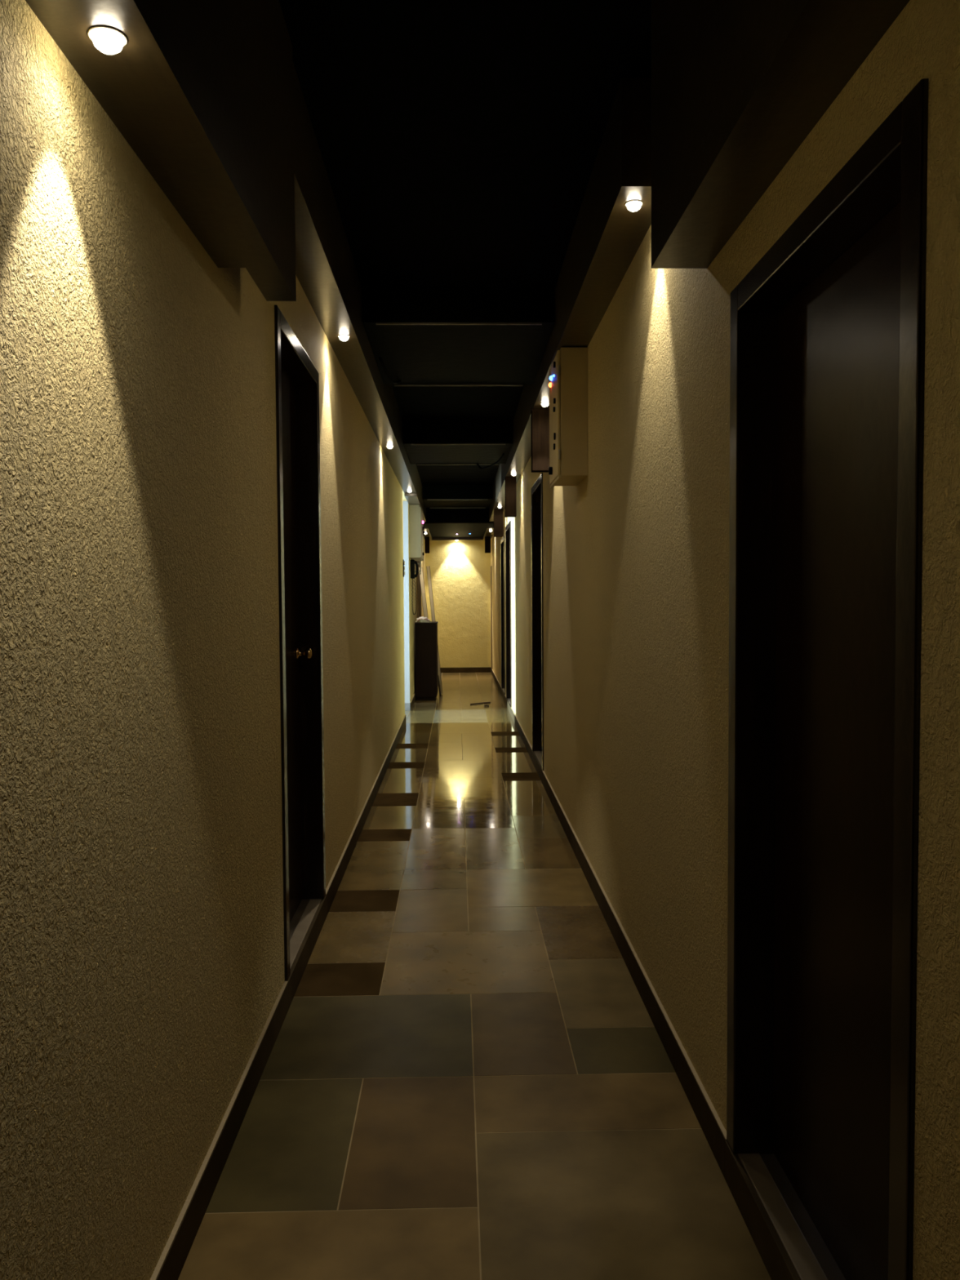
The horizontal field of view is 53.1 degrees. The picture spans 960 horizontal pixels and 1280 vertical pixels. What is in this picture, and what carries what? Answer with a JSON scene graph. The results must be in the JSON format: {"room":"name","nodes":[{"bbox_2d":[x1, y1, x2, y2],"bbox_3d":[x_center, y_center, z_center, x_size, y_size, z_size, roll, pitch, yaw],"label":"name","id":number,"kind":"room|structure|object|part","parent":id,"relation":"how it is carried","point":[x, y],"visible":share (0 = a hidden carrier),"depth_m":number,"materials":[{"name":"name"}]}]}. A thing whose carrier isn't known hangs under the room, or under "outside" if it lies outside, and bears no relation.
{"room":"hallway","nodes":[
{"label":"hallway","id":0,"kind":"room"},
{"bbox_2d":[0,0,425,1279],"bbox_3d":[-0.916,-0.417,8.120,0.200,3.050,21.500,0,2,-1],"label":"wall","id":1,"kind":"structure","parent":0,"point":[142,971],"depth_m":1.84,"materials":[{"name":"beige paint"}]},
{"bbox_2d":[87,26,127,54],"bbox_3d":[-0.575,-0.921,1.484,0.058,0.022,0.058,0,2,-1],"label":"recessed light","id":2,"kind":"object","parent":1,"relation":"attached to","point":[108,40],"visible":1,"depth_m":1.47,"materials":[{"name":"beige glass"}]},
{"bbox_2d":[25,0,296,301],"bbox_3d":[-0.552,-1.236,0.062,0.157,0.727,5.455,0,2,-1],"label":"ceiling beam","id":3,"kind":"structure","parent":1,"relation":"attached to","point":[201,91],"depth_m":1.95,"materials":[{"name":"brown paint"}]},
{"bbox_2d":[150,714,405,1279],"bbox_3d":[-0.708,1.218,4.350,0.013,0.102,13.820,0,2,-1],"label":"baseboard","id":4,"kind":"structure","parent":1,"relation":"attached to","point":[171,1261],"depth_m":2.57,"materials":[{"name":"wood"}]},
{"bbox_2d":[274,304,326,1007],"bbox_3d":[-0.804,0.058,3.848,0.213,2.465,1.000,0,2,-1],"label":"door","id":5,"kind":"structure","parent":1,"relation":"in","point":[296,377],"depth_m":4.21,"materials":[{"name":"black wood"}]},
{"bbox_3d":[-0.772,0.059,4.224,0.066,0.054,0.054,0,2,-1],"label":"knob","id":6,"kind":"part","parent":5,"relation":"part of","materials":[{"name":"gold metal"}]},
{"bbox_3d":[-0.731,1.239,3.900,0.054,0.100,1.000,0,2,-1],"label":"sill","id":7,"kind":"part","parent":5,"relation":"part of","materials":[{"name":"beige stone"}]},
{"bbox_2d":[337,334,350,341],"bbox_3d":[-0.656,-1.453,4.628,0.058,0.022,0.058,0,2,-1],"label":"recessed light","id":8,"kind":"object","parent":1,"relation":"attached to","point":[342,337],"visible":1,"depth_m":4.61,"materials":[{"name":"beige glass"}]},
{"bbox_2d":[292,60,431,540],"bbox_3d":[-0.817,-1.833,10.795,0.145,0.449,16.040,0,2,-1],"label":"trim","id":9,"kind":"structure","parent":1,"relation":"attached to","point":[326,270],"depth_m":4.12,"materials":[{"name":"brown wood"}]},
{"bbox_2d":[402,559,404,577],"bbox_3d":[-0.879,-0.830,11.097,0.020,0.200,0.100,0,2,-1],"label":"switch plate","id":10,"kind":"object","parent":1,"relation":"attached to","point":[403,561],"visible":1,"depth_m":11.07,"materials":[{"name":"black plastic"}]},
{"bbox_2d":[404,493,419,503],"bbox_3d":[-0.841,-1.760,11.959,0.147,0.034,0.980,0,2,-1],"label":"trim","id":11,"kind":"structure","parent":1,"relation":"attached to","point":[411,498],"depth_m":11.75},
{"bbox_2d":[410,692,416,710],"bbox_3d":[-0.981,0.733,15.732,0.013,0.102,6.390,0,2,-1],"label":"baseboard","id":12,"kind":"structure","parent":1,"relation":"attached to","point":[413,700],"depth_m":13.16,"materials":[{"name":"wood"}]},
{"bbox_2d":[410,560,418,614],"bbox_3d":[-0.878,-0.708,12.914,0.106,0.738,0.160,0,2,-1],"label":"wall phone","id":13,"kind":"object","parent":1,"relation":"attached to","point":[413,562],"visible":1,"depth_m":12.85,"materials":[{"name":"black plastic"}]},
{"bbox_3d":[-0.883,-0.589,12.899,0.025,0.501,0.095,1,3,36],"label":"coiled cord","id":14,"kind":"part","parent":13,"relation":"part of","materials":[{"name":"black plastic"}]},
{"bbox_2d":[408,504,424,560],"bbox_3d":[-0.857,-1.459,13.223,0.172,0.695,1.140,0,2,-1],"label":"electrical box","id":15,"kind":"object","parent":1,"relation":"attached to","point":[416,522],"visible":1,"depth_m":12.66,"materials":[{"name":"grey metal"}]},
{"bbox_3d":[-0.797,-1.437,12.947,0.015,0.657,0.576,0,2,-1],"label":"box door","id":16,"kind":"part","parent":15,"relation":"part of","materials":[{"name":"beige metal"}]},
{"bbox_3d":[-0.811,-1.461,13.518,0.015,0.657,0.546,0,2,-1],"label":"box door","id":17,"kind":"part","parent":15,"relation":"part of","materials":[{"name":"white metal"}]},
{"bbox_2d":[417,560,419,617],"bbox_3d":[-0.950,-0.554,14.711,0.044,2.560,0.036,0,2,-1],"label":"pipe","id":18,"kind":"object","parent":1,"relation":"attached to","point":[418,609],"visible":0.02,"depth_m":14.69,"materials":[{"name":"brown"}]},
{"bbox_2d":[415,560,421,574],"bbox_3d":[-0.896,-1.032,13.731,0.114,0.198,0.028,0,2,-1],"label":"pipe","id":19,"kind":"object","parent":1,"relation":"attached to","point":[420,563],"visible":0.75,"depth_m":13.72,"materials":[{"name":"beige plastic"}]},
{"bbox_2d":[418,560,421,617],"bbox_3d":[-0.942,-0.559,14.891,0.070,2.555,0.050,0,2,-1],"label":"pipe","id":20,"kind":"object","parent":1,"relation":"attached to","point":[420,588],"visible":0.05,"depth_m":14.87,"materials":[{"name":"brown"}]},
{"bbox_2d":[424,537,429,553],"bbox_3d":[-0.984,-1.768,17.883,0.082,0.295,0.200,0,2,-1],"label":"trim","id":21,"kind":"structure","parent":1,"relation":"attached to","point":[426,539],"depth_m":17.78,"materials":[{"name":"brown wood"}]},
{"bbox_2d":[422,484,493,508],"bbox_3d":[-0.328,-2.096,14.085,0.989,0.210,1.242,0,2,-1],"label":"trim","id":22,"kind":"structure","parent":1,"relation":"attached to","point":[434,496],"depth_m":13.48,"materials":[{"name":"black paint"}]},
{"bbox_2d":[403,421,512,465],"bbox_3d":[-0.213,-1.892,9.300,0.989,0.210,1.322,0,2,-1],"label":"trim","id":23,"kind":"structure","parent":1,"relation":"attached to","point":[424,442],"depth_m":8.65,"materials":[{"name":"black paint"}]},
{"bbox_2d":[362,287,555,386],"bbox_3d":[-0.125,-1.746,5.639,0.989,0.190,1.432,0,2,-1],"label":"trim","id":24,"kind":"structure","parent":1,"relation":"attached to","point":[422,336],"depth_m":5.11,"materials":[{"name":"black paint"}]},
{"bbox_2d":[476,453,504,469],"bbox_3d":[0.121,-1.777,9.584,0.069,0.072,0.720,-1,3,-21],"label":"cable","id":25,"kind":"object","parent":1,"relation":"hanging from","point":[503,454],"visible":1,"depth_m":9.65,"materials":[{"name":"black paint"}]},
{"bbox_2d":[402,501,409,702],"bbox_3d":[-3.713,-0.585,12.469,5.576,3.050,0.124,0,2,-1],"label":"wall","id":26,"kind":"structure","parent":0,"point":[405,504],"depth_m":12.48,"materials":[{"name":"grey paint"}]},
{"bbox_2d":[404,702,410,711],"bbox_3d":[-3.700,0.892,12.463,5.580,0.100,0.014,0,2,-1],"label":"baseboard","id":27,"kind":"structure","parent":26,"relation":"attached to","point":[407,705],"depth_m":12.52,"materials":[{"name":"grey stone"}]},
{"bbox_2d":[418,567,428,618],"bbox_3d":[-0.789,-0.133,14.463,0.259,1.928,0.020,0,2,-1],"label":"wooden plank","id":28,"kind":"object","parent":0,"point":[421,576],"visible":0.49,"depth_m":14.43,"materials":[{"name":"brown wood"}]},
{"bbox_2d":[425,540,490,667],"bbox_3d":[-0.431,-0.885,18.975,1.690,3.050,0.200,0,2,-1],"label":"wall","id":29,"kind":"structure","parent":0,"point":[460,570],"depth_m":18.88,"materials":[{"name":"beige paint"}]},
{"bbox_2d":[431,537,483,540],"bbox_3d":[-0.437,-1.974,18.738,0.993,0.046,0.180,0,2,-1],"label":"trim","id":30,"kind":"structure","parent":29,"relation":"attached to","point":[438,538],"depth_m":18.65,"materials":[{"name":"brown wood"}]},
{"bbox_2d":[440,666,490,672],"bbox_3d":[-0.419,0.593,18.931,1.264,0.100,0.013,0,2,-1],"label":"baseboard","id":31,"kind":"structure","parent":29,"relation":"attached to","point":[484,669],"depth_m":18.93,"materials":[{"name":"wood"}]},
{"bbox_2d":[279,0,651,537],"bbox_3d":[-0.180,-1.794,8.079,1.690,0.505,21.900,0,2,-1],"label":"ceiling","id":32,"kind":"structure","parent":0,"point":[459,141],"depth_m":3.29,"materials":[{"name":"black paint"}]},
{"bbox_2d":[177,672,771,1279],"bbox_3d":[-2.950,1.162,8.139,7.270,0.080,21.900,0,2,-1],"label":"floor","id":33,"kind":"structure","parent":0,"point":[467,1074],"depth_m":2.87,"materials":[{"name":"tile"}]},
{"bbox_2d":[414,621,438,700],"bbox_3d":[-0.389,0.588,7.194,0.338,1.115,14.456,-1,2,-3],"label":"cabinet","id":34,"kind":"object","parent":33,"relation":"on","point":[425,633],"visible":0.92,"depth_m":13.70,"materials":[{"name":"brown laminate"}]},
{"bbox_2d":[415,616,430,622],"bbox_3d":[-0.824,-0.296,13.850,0.224,0.087,0.264,0,2,-1],"label":"crumpled cloth","id":35,"kind":"object","parent":34,"relation":"on","point":[420,620],"visible":1,"depth_m":13.76,"materials":[{"name":"white fabric"}]},
{"bbox_3d":[-0.626,0.283,13.878,0.012,1.015,0.338,0,2,-1],"label":"cabinet door","id":36,"kind":"part","parent":34,"relation":"part of","materials":[{"name":"brown laminate"}]},
{"bbox_3d":[-0.634,0.269,14.219,0.012,1.015,0.338,0,2,-1],"label":"cabinet door","id":37,"kind":"part","parent":34,"relation":"part of","materials":[{"name":"brown laminate"}]},
{"bbox_2d":[426,565,442,693],"bbox_3d":[-0.687,-0.147,14.555,0.233,1.947,0.020,0,2,-1],"label":"wooden plank","id":38,"kind":"object","parent":33,"relation":"on","point":[428,574],"visible":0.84,"depth_m":14.53,"materials":[{"name":"brown wood"}]},
{"bbox_2d":[438,675,440,695],"bbox_3d":[-0.618,0.683,14.492,0.059,0.300,0.100,0,2,-1],"label":"board offcut","id":39,"kind":"object","parent":33,"relation":"on","point":[439,689],"visible":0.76,"depth_m":14.45,"materials":[{"name":"brown wood"}]},
{"bbox_2d":[470,702,490,704],"bbox_3d":[0.004,0.874,13.268,0.357,0.019,0.029,-2,3,-40],"label":"stick","id":40,"kind":"object","parent":33,"relation":"on","point":[481,702],"visible":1,"depth_m":13.27,"materials":[{"name":"brown wood"}]},
{"bbox_2d":[490,0,959,1279],"bbox_3d":[0.574,-0.428,8.155,0.200,3.050,21.500,0,2,-1],"label":"wall","id":41,"kind":"structure","parent":0,"point":[636,553],"depth_m":2.74,"materials":[{"name":"beige paint"}]},
{"bbox_2d":[484,536,490,552],"bbox_3d":[0.145,-1.776,17.909,0.105,0.295,0.200,0,2,-1],"label":"trim","id":42,"kind":"structure","parent":41,"relation":"attached to","point":[487,539],"depth_m":17.81,"materials":[{"name":"brown wood"}]},
{"bbox_2d":[490,565,492,669],"bbox_3d":[0.220,-0.438,18.604,0.012,1.980,0.490,0,2,-1],"label":"trim","id":43,"kind":"structure","parent":41,"relation":"attached to","point":[491,566],"depth_m":18.40,"materials":[{"name":"brown"}]},
{"bbox_2d":[493,508,502,537],"bbox_3d":[0.256,-1.622,13.303,0.125,0.380,0.140,0,2,-1],"label":"trim","id":44,"kind":"structure","parent":41,"relation":"attached to","point":[498,513],"depth_m":13.23,"materials":[{"name":"brown wood"}]},
{"bbox_2d":[500,535,505,701],"bbox_3d":[0.431,-0.315,13.954,0.213,2.330,1.040,0,2,-1],"label":"door","id":45,"kind":"structure","parent":41,"relation":"in","point":[502,540],"depth_m":14.39,"materials":[{"name":"black wood"}]},
{"bbox_2d":[505,520,511,715],"bbox_3d":[0.467,-0.291,12.454,0.213,2.410,1.160,0,2,-1],"label":"door","id":46,"kind":"structure","parent":41,"relation":"in","point":[508,529],"depth_m":12.95,"materials":[{"name":"black wood"}]},
{"bbox_2d":[504,475,516,517],"bbox_3d":[0.320,-1.498,10.051,0.112,0.410,0.150,0,2,-1],"label":"trim","id":47,"kind":"structure","parent":41,"relation":"attached to","point":[510,498],"depth_m":9.98,"materials":[{"name":"brown wood"}]},
{"bbox_2d":[531,472,543,782],"bbox_3d":[0.574,-0.106,7.994,0.213,2.420,1.050,0,2,-1],"label":"door","id":48,"kind":"structure","parent":41,"relation":"in","point":[537,608],"depth_m":8.44,"materials":[{"name":"black wood"}]},
{"bbox_3d":[0.516,1.054,8.042,0.054,0.100,1.050,0,2,-1],"label":"sill","id":49,"kind":"part","parent":48,"relation":"part of","materials":[{"name":"beige stone"}]},
{"bbox_2d":[530,408,549,472],"bbox_3d":[0.408,-1.347,6.498,0.117,0.410,0.095,0,2,-1],"label":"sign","id":50,"kind":"structure","parent":41,"relation":"attached to","point":[540,418],"depth_m":6.45,"materials":[{"name":"brown wood"}]},
{"bbox_2d":[540,402,549,406],"bbox_3d":[0.424,-1.530,6.252,0.058,0.022,0.058,0,2,-1],"label":"recessed light","id":51,"kind":"object","parent":41,"relation":"attached to","point":[544,404],"visible":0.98,"depth_m":6.24,"materials":[{"name":"beige glass"}]},
{"bbox_2d":[483,77,651,540],"bbox_3d":[0.322,-1.845,10.897,0.152,0.449,15.890,0,2,-1],"label":"ceiling beam","id":52,"kind":"structure","parent":41,"relation":"attached to","point":[606,236],"depth_m":3.62,"materials":[{"name":"brown paint"}]},
{"bbox_2d":[548,346,587,488],"bbox_3d":[0.455,-1.159,5.081,0.170,0.656,0.454,0,2,-1],"label":"electrical box","id":53,"kind":"object","parent":41,"relation":"attached to","point":[568,371],"visible":1,"depth_m":4.86,"materials":[{"name":"beige metal"}]},
{"bbox_3d":[0.379,-0.909,5.157,0.018,0.042,0.042,0,2,-1],"label":"lock knob","id":54,"kind":"part","parent":53,"relation":"part of","materials":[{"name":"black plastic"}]},
{"bbox_3d":[0.395,-1.162,5.081,0.014,0.626,0.442,0,2,-1],"label":"box door","id":55,"kind":"part","parent":53,"relation":"part of","materials":[{"name":"beige metal"}]},
{"bbox_2d":[490,667,726,1177],"bbox_3d":[0.477,1.045,8.216,0.013,0.102,21.500,0,2,-1],"label":"baseboard","id":56,"kind":"structure","parent":41,"relation":"attached to","point":[712,1126],"depth_m":3.30,"materials":[{"name":"wood"}]},
{"bbox_2d":[625,200,643,211],"bbox_3d":[0.496,-1.395,3.095,0.058,0.022,0.058,0,2,-1],"label":"recessed light","id":57,"kind":"object","parent":41,"relation":"attached to","point":[633,205],"visible":1,"depth_m":3.08,"materials":[{"name":"beige glass"}]},
{"bbox_2d":[651,0,910,268],"bbox_3d":[0.588,-1.238,-0.053,0.149,0.727,5.172,0,2,-1],"label":"ceiling beam","id":58,"kind":"structure","parent":41,"relation":"attached to","point":[738,86],"depth_m":1.90,"materials":[{"name":"brown paint"}]},
{"bbox_2d":[724,78,928,1279],"bbox_3d":[0.721,0.275,1.876,0.213,2.180,0.950,0,2,-1],"label":"door","id":59,"kind":"structure","parent":41,"relation":"in","point":[827,358],"depth_m":1.93,"materials":[{"name":"black wood"}]},
{"bbox_3d":[0.663,1.315,1.919,0.054,0.100,0.950,0,2,-1],"label":"sill","id":60,"kind":"part","parent":59,"relation":"part of","materials":[{"name":"beige stone"}]}
]}

